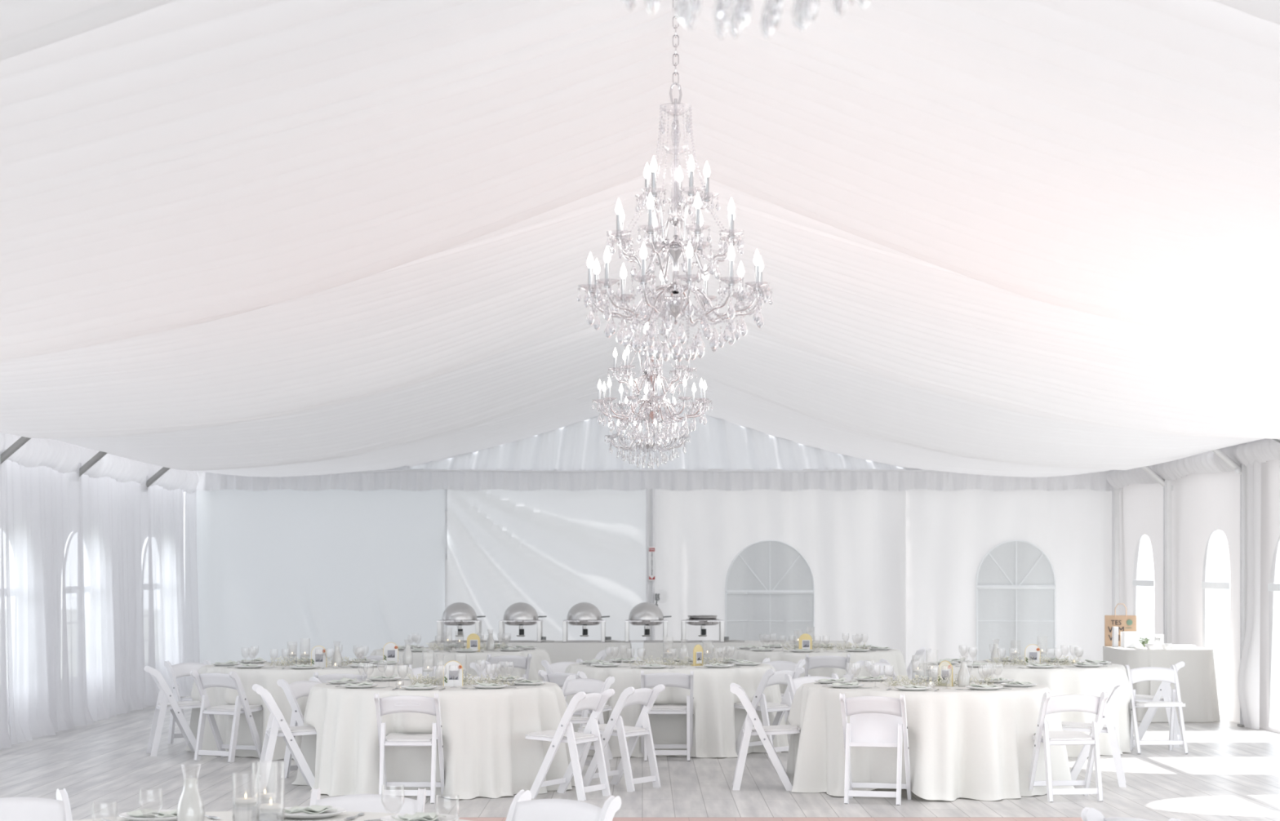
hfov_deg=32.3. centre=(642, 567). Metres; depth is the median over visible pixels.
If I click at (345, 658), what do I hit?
flower garland
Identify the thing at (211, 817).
fork
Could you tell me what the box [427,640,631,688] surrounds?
tablecloth
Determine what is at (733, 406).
ceiling
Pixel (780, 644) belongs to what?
napkin
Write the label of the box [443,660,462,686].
table card
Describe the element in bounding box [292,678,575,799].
tablecloth
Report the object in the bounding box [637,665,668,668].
dinner plate
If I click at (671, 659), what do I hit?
flower garland
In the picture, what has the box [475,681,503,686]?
napkin
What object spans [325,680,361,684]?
dinner plate
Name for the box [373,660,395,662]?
napkin
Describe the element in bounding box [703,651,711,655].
candle
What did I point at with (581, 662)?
dinner plate
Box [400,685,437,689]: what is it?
dinner plate
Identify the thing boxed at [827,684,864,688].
dinner plate
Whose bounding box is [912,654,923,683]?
candle
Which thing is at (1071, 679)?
tablecloth
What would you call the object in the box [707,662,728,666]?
napkin
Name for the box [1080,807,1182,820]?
folding chair
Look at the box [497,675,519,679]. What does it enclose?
napkin
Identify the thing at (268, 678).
tablecloth
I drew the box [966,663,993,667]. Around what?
dinner plate
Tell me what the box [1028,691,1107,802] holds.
folding chair
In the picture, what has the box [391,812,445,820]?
napkin
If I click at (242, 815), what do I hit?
tablecloth
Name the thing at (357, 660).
napkin
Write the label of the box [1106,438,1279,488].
trim
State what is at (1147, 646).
bowl
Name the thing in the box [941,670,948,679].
picture
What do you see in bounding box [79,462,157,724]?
sheer curtain
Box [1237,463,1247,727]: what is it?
post
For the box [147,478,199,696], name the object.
sheer curtain
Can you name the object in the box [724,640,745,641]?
serving tongs
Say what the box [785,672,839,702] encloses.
folding chair
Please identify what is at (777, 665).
folding chair
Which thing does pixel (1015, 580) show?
window
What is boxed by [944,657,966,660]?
napkin
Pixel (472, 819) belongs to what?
floor
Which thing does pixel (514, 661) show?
folding chair
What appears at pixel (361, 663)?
napkin
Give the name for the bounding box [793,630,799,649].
candle
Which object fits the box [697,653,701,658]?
picture
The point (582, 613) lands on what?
chafing dish
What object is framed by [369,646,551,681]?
tablecloth
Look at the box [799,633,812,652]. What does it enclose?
table card
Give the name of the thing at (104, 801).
water goblet
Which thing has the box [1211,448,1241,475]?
brace
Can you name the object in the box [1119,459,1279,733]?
wall
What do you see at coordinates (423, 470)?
trim
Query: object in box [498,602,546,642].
chafing dish
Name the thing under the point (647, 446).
crystal chandelier
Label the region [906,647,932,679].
folding chair
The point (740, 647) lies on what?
dinner plate
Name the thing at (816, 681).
dinner plate
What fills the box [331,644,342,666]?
carafe
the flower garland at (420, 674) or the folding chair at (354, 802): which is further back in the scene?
the flower garland at (420, 674)
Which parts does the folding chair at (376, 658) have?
leg, backrest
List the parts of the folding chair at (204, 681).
leg, leg, backrest, seat, leg, leg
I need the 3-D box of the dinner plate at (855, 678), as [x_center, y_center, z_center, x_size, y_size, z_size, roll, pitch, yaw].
[1.767,0.868,17.116,0.270,0.022,0.270,0,0,-28]
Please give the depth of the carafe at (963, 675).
16.27 m
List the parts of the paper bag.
handle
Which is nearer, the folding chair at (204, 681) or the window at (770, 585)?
the folding chair at (204, 681)
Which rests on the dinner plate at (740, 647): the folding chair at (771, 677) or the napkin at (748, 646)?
the napkin at (748, 646)
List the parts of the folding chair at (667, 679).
leg, leg, backrest, seat, leg, leg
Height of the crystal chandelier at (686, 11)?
1.543 m
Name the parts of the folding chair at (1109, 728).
seat, backrest, leg, leg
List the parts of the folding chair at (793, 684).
leg, backrest, leg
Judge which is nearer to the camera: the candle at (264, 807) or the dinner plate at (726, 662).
the candle at (264, 807)
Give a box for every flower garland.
[260,656,365,666]
[406,673,519,685]
[426,641,506,649]
[621,655,729,665]
[780,641,870,649]
[880,674,999,686]
[985,654,1084,665]
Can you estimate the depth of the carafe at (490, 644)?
23.28 m
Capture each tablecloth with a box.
[71,810,471,820]
[184,661,413,759]
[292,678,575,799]
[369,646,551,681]
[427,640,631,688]
[560,660,789,757]
[642,640,850,661]
[723,646,907,724]
[786,679,1074,800]
[915,660,1132,757]
[1102,644,1220,722]
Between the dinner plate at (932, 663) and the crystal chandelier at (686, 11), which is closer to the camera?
the crystal chandelier at (686, 11)
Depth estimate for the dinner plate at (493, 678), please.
17.01 m
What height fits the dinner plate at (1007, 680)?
0.022 m
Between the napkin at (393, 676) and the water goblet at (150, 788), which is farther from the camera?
the napkin at (393, 676)
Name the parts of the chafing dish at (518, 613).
leg, leg, lid, frame, leg, leg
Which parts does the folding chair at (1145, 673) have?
leg, leg, backrest, seat, leg, leg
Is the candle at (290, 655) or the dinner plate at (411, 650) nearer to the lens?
the candle at (290, 655)
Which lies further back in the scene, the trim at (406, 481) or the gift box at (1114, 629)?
the trim at (406, 481)
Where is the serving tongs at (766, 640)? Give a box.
[763,640,784,641]
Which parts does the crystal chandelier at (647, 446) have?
arm, arm, arm, arm, arm, arm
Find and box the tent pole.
[645,488,654,640]
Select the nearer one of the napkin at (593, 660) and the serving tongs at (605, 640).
the napkin at (593, 660)
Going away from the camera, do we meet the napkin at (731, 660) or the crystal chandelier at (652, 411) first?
the crystal chandelier at (652, 411)
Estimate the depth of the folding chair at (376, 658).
22.37 m
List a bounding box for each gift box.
[1111,626,1118,647]
[1120,631,1137,647]
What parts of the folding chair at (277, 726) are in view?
leg, leg, seat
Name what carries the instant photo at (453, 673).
on the table card at (449, 677)
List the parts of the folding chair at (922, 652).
backrest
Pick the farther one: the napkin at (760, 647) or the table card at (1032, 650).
the napkin at (760, 647)
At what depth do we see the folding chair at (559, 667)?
20.79 m
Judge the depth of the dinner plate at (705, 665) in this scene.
19.30 m
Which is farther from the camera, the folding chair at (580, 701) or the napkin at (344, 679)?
the napkin at (344, 679)
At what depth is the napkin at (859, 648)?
23.04 m
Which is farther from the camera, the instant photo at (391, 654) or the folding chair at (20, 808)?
the instant photo at (391, 654)
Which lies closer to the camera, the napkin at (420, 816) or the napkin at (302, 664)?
the napkin at (420, 816)
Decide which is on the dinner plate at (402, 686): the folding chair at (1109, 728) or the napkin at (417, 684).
the napkin at (417, 684)
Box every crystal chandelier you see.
[577,0,773,362]
[591,209,712,446]
[604,306,690,468]
[622,0,870,39]
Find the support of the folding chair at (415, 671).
on the floor at (1229, 771)
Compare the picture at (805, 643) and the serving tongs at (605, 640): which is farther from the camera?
the serving tongs at (605, 640)
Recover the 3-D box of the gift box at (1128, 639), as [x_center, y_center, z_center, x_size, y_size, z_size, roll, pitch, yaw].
[5.340,0.792,24.260,0.160,0.170,0.110,0,0,-11]
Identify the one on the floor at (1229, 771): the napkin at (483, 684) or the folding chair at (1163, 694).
the folding chair at (1163, 694)
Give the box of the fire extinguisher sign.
[648,546,655,581]
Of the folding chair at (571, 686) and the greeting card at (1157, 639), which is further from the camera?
the greeting card at (1157, 639)
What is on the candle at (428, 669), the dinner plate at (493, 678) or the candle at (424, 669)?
the candle at (424, 669)
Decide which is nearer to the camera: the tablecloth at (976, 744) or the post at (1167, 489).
the tablecloth at (976, 744)
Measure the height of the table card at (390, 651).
0.189 m
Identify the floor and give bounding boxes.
[0,693,1279,820]
[458,817,1083,820]
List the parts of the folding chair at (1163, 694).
seat, leg, leg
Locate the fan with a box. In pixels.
[654,589,668,606]
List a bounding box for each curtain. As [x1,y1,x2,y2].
[0,449,12,749]
[4,459,88,744]
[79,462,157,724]
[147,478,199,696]
[1237,460,1261,729]
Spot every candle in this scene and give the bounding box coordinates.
[232,772,258,807]
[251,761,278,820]
[253,792,275,802]
[257,760,284,820]
[258,803,282,813]
[288,652,297,665]
[300,652,309,657]
[422,649,434,682]
[422,668,433,671]
[444,639,451,650]
[663,650,672,663]
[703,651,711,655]
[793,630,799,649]
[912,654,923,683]
[913,669,923,672]
[925,666,937,682]
[1010,640,1019,663]
[1040,635,1047,662]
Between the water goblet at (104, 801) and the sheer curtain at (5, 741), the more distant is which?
the sheer curtain at (5, 741)
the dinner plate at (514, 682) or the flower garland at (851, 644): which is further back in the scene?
the flower garland at (851, 644)
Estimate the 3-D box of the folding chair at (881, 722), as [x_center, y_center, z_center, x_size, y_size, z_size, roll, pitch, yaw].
[1.637,1.264,15.487,0.453,0.786,0.470,0,0,14]
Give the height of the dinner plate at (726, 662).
0.022 m
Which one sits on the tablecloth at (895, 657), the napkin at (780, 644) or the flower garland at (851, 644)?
the flower garland at (851, 644)
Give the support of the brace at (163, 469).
attached to the trim at (60, 456)
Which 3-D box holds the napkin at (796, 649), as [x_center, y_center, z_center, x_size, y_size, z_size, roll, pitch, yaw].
[1.656,0.853,22.921,0.206,0.042,0.137,0,0,43]
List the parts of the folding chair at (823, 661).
leg, backrest, leg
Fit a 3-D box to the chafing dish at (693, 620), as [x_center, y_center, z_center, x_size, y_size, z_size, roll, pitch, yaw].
[0.711,0.724,26.114,0.505,0.308,0.442,0,0,0]
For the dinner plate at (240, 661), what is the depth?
20.18 m
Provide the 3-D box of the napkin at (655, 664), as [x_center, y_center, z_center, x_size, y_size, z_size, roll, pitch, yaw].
[0.096,0.853,19.264,0.137,0.042,0.206,0,0,-10]
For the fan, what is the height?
0.222 m
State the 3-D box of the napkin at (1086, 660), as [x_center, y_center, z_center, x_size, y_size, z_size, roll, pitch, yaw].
[4.121,0.853,20.067,0.206,0.042,0.137,0,0,30]
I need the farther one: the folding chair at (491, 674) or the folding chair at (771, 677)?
the folding chair at (771, 677)
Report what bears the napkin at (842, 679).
on the dinner plate at (816, 681)
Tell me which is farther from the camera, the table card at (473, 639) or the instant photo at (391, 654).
the table card at (473, 639)
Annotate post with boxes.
[1111,486,1119,615]
[1163,479,1171,644]
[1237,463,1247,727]
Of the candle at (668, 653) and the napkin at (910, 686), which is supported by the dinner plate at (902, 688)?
the napkin at (910, 686)
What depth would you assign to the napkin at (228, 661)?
19.75 m
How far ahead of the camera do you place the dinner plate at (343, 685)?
16.05 m
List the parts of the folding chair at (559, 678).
leg, backrest, leg, seat, leg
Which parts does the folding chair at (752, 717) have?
leg, leg, seat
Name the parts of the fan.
motor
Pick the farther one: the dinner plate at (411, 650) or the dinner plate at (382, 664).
the dinner plate at (411, 650)
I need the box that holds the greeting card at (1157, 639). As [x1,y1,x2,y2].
[1151,634,1164,648]
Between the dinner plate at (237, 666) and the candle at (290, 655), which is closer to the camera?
the dinner plate at (237, 666)
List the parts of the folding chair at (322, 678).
leg, backrest, leg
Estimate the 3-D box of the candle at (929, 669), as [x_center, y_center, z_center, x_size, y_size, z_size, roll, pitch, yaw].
[2.218,0.756,16.950,0.090,0.245,0.090,0,0,0]
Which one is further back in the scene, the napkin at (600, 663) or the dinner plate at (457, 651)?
the dinner plate at (457, 651)
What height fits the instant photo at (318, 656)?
0.104 m
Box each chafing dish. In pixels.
[436,602,485,642]
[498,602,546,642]
[562,602,609,642]
[624,602,671,642]
[680,615,724,642]
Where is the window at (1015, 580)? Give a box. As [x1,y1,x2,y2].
[975,540,1056,660]
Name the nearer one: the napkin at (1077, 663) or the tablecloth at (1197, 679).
the napkin at (1077, 663)
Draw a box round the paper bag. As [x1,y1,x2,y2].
[1104,604,1136,646]
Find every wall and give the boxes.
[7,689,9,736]
[195,396,923,664]
[654,469,1111,677]
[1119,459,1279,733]
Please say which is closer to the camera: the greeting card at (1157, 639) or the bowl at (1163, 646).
the bowl at (1163, 646)
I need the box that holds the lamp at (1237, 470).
[1235,467,1240,474]
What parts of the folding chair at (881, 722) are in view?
leg, leg, backrest, seat, leg, leg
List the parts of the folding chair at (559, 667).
leg, backrest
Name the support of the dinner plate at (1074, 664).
on the tablecloth at (1071, 679)
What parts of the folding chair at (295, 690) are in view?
leg, leg, backrest, leg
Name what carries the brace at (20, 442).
attached to the trim at (60, 456)
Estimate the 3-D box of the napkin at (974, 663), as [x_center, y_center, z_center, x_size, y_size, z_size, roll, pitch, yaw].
[2.956,0.853,19.471,0.137,0.042,0.206,0,0,28]
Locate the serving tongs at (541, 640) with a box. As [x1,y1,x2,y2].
[533,640,554,641]
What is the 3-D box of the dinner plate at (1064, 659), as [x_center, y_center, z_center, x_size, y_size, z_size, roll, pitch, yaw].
[3.855,0.868,20.548,0.270,0.022,0.270,0,0,38]
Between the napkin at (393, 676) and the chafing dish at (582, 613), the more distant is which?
the chafing dish at (582, 613)
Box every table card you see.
[311,645,326,667]
[382,642,398,662]
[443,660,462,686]
[466,633,479,651]
[690,644,702,666]
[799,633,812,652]
[937,660,954,686]
[1024,644,1040,665]
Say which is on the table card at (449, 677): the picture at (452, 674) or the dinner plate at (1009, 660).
the picture at (452, 674)
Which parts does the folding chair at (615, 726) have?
leg, seat, leg, leg, backrest, leg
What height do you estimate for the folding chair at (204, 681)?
0.786 m
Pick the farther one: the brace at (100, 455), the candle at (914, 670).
the brace at (100, 455)
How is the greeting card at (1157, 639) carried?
on the tablecloth at (1197, 679)
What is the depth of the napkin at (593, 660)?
20.09 m
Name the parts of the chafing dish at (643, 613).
leg, lid, frame, leg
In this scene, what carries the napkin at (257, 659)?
on the dinner plate at (240, 661)
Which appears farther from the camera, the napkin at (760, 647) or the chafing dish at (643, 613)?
the chafing dish at (643, 613)
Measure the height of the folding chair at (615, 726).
0.786 m
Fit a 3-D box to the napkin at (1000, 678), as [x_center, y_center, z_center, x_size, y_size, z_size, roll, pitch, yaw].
[2.699,0.853,16.868,0.137,0.042,0.206,0,0,28]
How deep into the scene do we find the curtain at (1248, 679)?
22.30 m
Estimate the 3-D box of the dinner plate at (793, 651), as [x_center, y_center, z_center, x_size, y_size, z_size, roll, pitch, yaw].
[1.652,0.868,22.923,0.270,0.022,0.270,0,0,15]
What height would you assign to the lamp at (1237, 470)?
0.068 m
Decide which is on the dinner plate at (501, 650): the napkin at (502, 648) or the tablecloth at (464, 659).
the napkin at (502, 648)
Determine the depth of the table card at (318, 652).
19.45 m
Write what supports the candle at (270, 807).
on the tablecloth at (242, 815)
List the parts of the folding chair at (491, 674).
backrest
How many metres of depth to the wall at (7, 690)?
21.19 m
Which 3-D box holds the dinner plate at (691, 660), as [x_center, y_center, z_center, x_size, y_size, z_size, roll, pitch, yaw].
[0.400,0.868,20.634,0.270,0.022,0.270,0,0,12]
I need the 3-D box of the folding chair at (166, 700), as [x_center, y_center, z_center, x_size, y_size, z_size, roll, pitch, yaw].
[-4.090,1.264,19.423,0.520,0.786,0.453,0,0,-18]
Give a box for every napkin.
[126,808,177,817]
[214,660,238,663]
[240,662,258,666]
[241,657,263,661]
[281,804,337,814]
[293,663,313,666]
[330,677,356,681]
[344,680,373,685]
[351,657,370,661]
[351,662,373,665]
[369,674,397,678]
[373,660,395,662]
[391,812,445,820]
[405,682,432,687]
[413,647,425,650]
[459,647,472,650]
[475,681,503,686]
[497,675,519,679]
[500,647,519,649]
[514,679,542,683]
[515,644,534,647]
[583,658,605,662]
[597,661,613,665]
[611,657,635,660]
[644,662,661,666]
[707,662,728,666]
[722,658,745,661]
[735,660,758,663]
[741,644,758,647]
[752,646,771,649]
[763,643,781,646]
[791,647,811,650]
[817,677,846,681]
[831,680,859,685]
[850,647,863,649]
[857,675,884,679]
[870,645,889,648]
[899,683,926,688]
[922,675,937,678]
[933,658,953,662]
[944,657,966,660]
[968,661,988,665]
[969,683,999,687]
[986,677,1007,680]
[1004,680,1032,684]
[1029,662,1053,666]
[1046,657,1069,660]
[1075,662,1100,665]
[1084,659,1107,662]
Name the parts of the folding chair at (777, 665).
leg, backrest, leg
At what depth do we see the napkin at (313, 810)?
7.78 m
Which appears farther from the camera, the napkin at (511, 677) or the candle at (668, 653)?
the candle at (668, 653)
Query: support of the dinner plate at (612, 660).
on the tablecloth at (717, 725)
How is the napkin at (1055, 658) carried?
on the dinner plate at (1064, 659)
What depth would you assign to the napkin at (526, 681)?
16.50 m
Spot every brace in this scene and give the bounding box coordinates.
[0,436,31,463]
[79,451,106,476]
[146,466,169,487]
[1141,466,1173,490]
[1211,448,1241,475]
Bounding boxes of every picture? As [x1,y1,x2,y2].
[315,653,323,662]
[387,650,395,657]
[448,671,458,679]
[471,640,477,647]
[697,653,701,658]
[802,640,808,647]
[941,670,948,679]
[1029,652,1036,660]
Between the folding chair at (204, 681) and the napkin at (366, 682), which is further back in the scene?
the folding chair at (204, 681)
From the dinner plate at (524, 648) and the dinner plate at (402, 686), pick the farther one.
the dinner plate at (524, 648)
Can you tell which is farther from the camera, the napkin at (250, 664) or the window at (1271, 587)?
the window at (1271, 587)
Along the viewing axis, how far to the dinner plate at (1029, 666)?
19.21 m
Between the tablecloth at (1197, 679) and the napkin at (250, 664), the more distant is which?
the tablecloth at (1197, 679)
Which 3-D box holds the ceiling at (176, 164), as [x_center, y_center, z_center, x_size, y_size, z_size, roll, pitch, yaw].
[0.175,-1.663,12.101,12.250,1.255,22.798,0,0,0]
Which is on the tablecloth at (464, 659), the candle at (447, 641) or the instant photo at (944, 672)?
the candle at (447, 641)
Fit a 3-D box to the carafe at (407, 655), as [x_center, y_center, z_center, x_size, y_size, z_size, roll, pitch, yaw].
[-2.120,0.766,20.000,0.092,0.225,0.092,0,0,0]
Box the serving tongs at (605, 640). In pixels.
[600,640,621,641]
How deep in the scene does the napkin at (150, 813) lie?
7.67 m
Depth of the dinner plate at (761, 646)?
24.07 m
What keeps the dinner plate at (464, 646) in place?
on the tablecloth at (464, 659)
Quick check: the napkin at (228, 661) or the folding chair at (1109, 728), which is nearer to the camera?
the folding chair at (1109, 728)
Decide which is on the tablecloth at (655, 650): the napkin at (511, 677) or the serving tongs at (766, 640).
the serving tongs at (766, 640)
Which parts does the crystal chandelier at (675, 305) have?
flame bulb, flame bulb, flame bulb, flame bulb, flame bulb, flame bulb, arm, arm, arm, arm, arm, flame bulb, arm, flame bulb, flame bulb, flame bulb, flame bulb, arm, arm, arm, flame bulb, arm, arm, arm, glass dish, chain, arm, flame bulb, arm, arm, arm, flame bulb, flame bulb, arm, arm, arm, flame bulb, flame bulb, flame bulb, flame bulb, arm, arm, arm, arm, arm, arm, flame bulb, flame bulb, flame bulb, flame bulb, flame bulb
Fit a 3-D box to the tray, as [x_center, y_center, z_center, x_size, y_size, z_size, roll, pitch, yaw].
[5.850,0.857,24.000,0.260,0.030,0.180,0,0,0]
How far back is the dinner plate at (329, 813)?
7.72 m
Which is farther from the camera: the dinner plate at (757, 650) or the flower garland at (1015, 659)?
the dinner plate at (757, 650)
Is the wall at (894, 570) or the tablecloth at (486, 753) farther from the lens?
the wall at (894, 570)
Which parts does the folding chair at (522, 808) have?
leg, backrest, leg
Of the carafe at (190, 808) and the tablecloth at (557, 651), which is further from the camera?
the tablecloth at (557, 651)
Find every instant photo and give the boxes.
[314,653,324,665]
[386,649,395,660]
[448,669,459,683]
[470,640,477,649]
[696,651,702,663]
[802,640,809,649]
[941,669,949,684]
[1028,651,1037,662]
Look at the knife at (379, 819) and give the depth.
7.64 m
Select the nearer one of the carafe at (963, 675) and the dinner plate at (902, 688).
the dinner plate at (902, 688)
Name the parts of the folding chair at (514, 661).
leg, backrest, leg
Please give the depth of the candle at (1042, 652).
20.32 m
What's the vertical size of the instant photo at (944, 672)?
0.104 m
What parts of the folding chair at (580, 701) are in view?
leg, seat, leg, leg, backrest, leg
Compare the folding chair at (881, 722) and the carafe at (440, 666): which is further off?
the carafe at (440, 666)
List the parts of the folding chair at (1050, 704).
leg, leg, seat, backrest, leg, leg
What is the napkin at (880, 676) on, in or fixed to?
on the dinner plate at (855, 678)
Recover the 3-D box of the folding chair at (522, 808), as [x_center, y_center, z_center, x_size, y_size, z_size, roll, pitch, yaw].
[-0.406,1.264,8.351,0.453,0.786,0.520,0,0,32]
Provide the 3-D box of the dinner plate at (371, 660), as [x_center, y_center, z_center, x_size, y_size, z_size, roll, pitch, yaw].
[-2.589,0.868,20.402,0.270,0.022,0.270,0,0,38]
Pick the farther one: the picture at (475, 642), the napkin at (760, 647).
the napkin at (760, 647)
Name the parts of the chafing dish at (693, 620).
leg, leg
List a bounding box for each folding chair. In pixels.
[0,788,72,820]
[143,666,202,756]
[164,659,210,745]
[189,670,262,762]
[252,684,316,792]
[276,676,321,777]
[309,787,426,813]
[312,671,367,683]
[356,653,399,663]
[373,693,444,803]
[408,664,436,678]
[462,673,493,679]
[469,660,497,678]
[486,653,531,679]
[505,789,621,820]
[524,688,614,800]
[537,670,613,759]
[541,658,582,674]
[561,675,614,773]
[577,684,665,791]
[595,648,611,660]
[640,670,693,761]
[729,683,800,791]
[733,667,804,758]
[762,657,805,734]
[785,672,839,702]
[804,653,850,677]
[839,693,911,805]
[844,660,862,679]
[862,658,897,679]
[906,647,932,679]
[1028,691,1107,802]
[1061,681,1128,787]
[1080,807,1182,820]
[1124,664,1188,754]
[1133,661,1185,747]
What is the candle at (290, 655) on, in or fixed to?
on the tablecloth at (268, 678)
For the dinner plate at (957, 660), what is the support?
on the tablecloth at (1071, 679)
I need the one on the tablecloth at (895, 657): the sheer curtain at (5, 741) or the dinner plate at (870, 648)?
the dinner plate at (870, 648)
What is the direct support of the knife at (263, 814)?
on the tablecloth at (242, 815)
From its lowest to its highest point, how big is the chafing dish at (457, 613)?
0.465 m
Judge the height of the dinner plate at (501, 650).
0.022 m
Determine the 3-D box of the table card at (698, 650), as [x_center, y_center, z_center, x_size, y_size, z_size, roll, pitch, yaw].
[0.486,0.784,19.761,0.056,0.189,0.138,0,0,38]
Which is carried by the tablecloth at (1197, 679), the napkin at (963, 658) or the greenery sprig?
the greenery sprig
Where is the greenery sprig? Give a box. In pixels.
[1138,637,1150,647]
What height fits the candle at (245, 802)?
0.190 m
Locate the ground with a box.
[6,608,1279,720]
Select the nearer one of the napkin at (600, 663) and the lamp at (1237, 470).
the napkin at (600, 663)
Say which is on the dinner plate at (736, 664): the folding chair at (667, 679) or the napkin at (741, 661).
the napkin at (741, 661)
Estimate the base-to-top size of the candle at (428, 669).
0.245 m
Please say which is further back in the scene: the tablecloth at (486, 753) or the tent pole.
the tent pole
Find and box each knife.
[250,813,268,818]
[363,818,381,820]
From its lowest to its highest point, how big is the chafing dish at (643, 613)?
0.465 m
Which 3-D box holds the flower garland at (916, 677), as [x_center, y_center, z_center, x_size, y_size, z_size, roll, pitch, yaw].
[2.200,0.834,16.342,0.885,0.085,0.287,0,0,-1]
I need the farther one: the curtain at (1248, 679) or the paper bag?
the paper bag
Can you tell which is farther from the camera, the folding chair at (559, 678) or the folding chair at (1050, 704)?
the folding chair at (559, 678)
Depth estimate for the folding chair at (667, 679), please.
18.78 m
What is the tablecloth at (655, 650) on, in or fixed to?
on the floor at (1229, 771)
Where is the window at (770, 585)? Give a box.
[724,540,814,640]
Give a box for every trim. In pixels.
[0,432,198,493]
[195,471,1119,491]
[196,469,1108,472]
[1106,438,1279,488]
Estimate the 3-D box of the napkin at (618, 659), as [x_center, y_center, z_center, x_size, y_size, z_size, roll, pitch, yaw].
[-0.179,0.853,20.507,0.206,0.042,0.137,0,0,36]
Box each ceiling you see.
[0,0,1279,471]
[199,359,1109,477]
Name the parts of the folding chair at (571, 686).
leg, seat, backrest, leg, leg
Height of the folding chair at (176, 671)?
0.786 m
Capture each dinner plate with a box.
[119,809,177,820]
[211,662,240,666]
[233,665,265,668]
[238,660,266,663]
[271,806,346,819]
[288,665,319,669]
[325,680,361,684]
[341,684,377,688]
[347,664,377,667]
[348,659,375,662]
[366,677,401,681]
[368,661,399,665]
[380,813,458,820]
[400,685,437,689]
[401,645,423,648]
[410,648,431,652]
[444,644,466,647]
[453,649,479,652]
[471,684,508,688]
[490,677,525,681]
[497,648,523,651]
[510,680,546,685]
[512,647,537,649]
[579,661,608,664]
[591,663,621,666]
[608,659,638,662]
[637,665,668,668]
[672,658,693,662]
[703,664,733,667]
[718,659,747,663]
[732,662,762,666]
[737,646,759,648]
[749,648,774,651]
[760,645,784,648]
[788,649,814,652]
[812,644,835,647]
[814,680,850,684]
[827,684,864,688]
[844,648,870,652]
[853,677,887,681]
[868,647,892,650]
[894,686,932,690]
[919,676,937,680]
[928,662,958,664]
[942,659,969,662]
[965,685,1003,690]
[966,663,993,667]
[978,679,1013,683]
[988,658,1017,662]
[1000,683,1036,687]
[1025,665,1057,668]
[1043,658,1071,662]
[1072,663,1102,667]
[1081,661,1111,664]
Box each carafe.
[176,764,204,820]
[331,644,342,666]
[402,639,412,663]
[434,653,444,684]
[485,629,494,650]
[679,639,688,664]
[957,656,969,687]
[991,640,1000,662]
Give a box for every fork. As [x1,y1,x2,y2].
[204,815,221,818]
[344,813,364,819]
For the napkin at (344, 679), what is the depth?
16.69 m
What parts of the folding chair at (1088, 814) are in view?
leg, backrest, leg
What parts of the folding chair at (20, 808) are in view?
backrest, leg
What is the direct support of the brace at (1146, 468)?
attached to the post at (1167, 489)
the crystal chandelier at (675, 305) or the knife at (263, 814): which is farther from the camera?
the crystal chandelier at (675, 305)
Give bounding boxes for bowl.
[1144,644,1155,648]
[1160,644,1171,648]
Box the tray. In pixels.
[1170,644,1195,648]
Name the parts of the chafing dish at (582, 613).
leg, lid, frame, leg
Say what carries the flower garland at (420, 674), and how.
on the tablecloth at (486, 753)
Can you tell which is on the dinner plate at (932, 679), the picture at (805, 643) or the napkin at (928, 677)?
the napkin at (928, 677)
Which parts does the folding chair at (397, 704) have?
leg, leg, backrest, seat, leg, leg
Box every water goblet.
[91,800,117,820]
[138,787,163,818]
[381,784,404,820]
[435,794,459,820]
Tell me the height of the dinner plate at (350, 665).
0.022 m
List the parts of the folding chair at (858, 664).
leg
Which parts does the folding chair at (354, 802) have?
leg, backrest, leg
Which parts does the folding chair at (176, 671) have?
leg, leg, seat, backrest, leg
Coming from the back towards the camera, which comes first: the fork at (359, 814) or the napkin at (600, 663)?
the napkin at (600, 663)
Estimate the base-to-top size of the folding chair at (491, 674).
0.786 m
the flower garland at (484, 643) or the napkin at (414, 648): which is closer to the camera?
the napkin at (414, 648)
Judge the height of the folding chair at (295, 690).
0.786 m
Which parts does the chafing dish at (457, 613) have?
leg, leg, lid, frame, leg, leg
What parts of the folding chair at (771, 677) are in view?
leg, seat, leg, backrest, leg, leg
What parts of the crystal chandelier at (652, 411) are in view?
flame bulb, flame bulb, flame bulb, flame bulb, flame bulb, arm, flame bulb, arm, flame bulb, arm, arm, flame bulb, arm, arm, arm, arm, arm, flame bulb, flame bulb, arm, arm, arm, flame bulb, arm, arm, arm, arm, arm, arm, arm, arm, arm, flame bulb, flame bulb, flame bulb, flame bulb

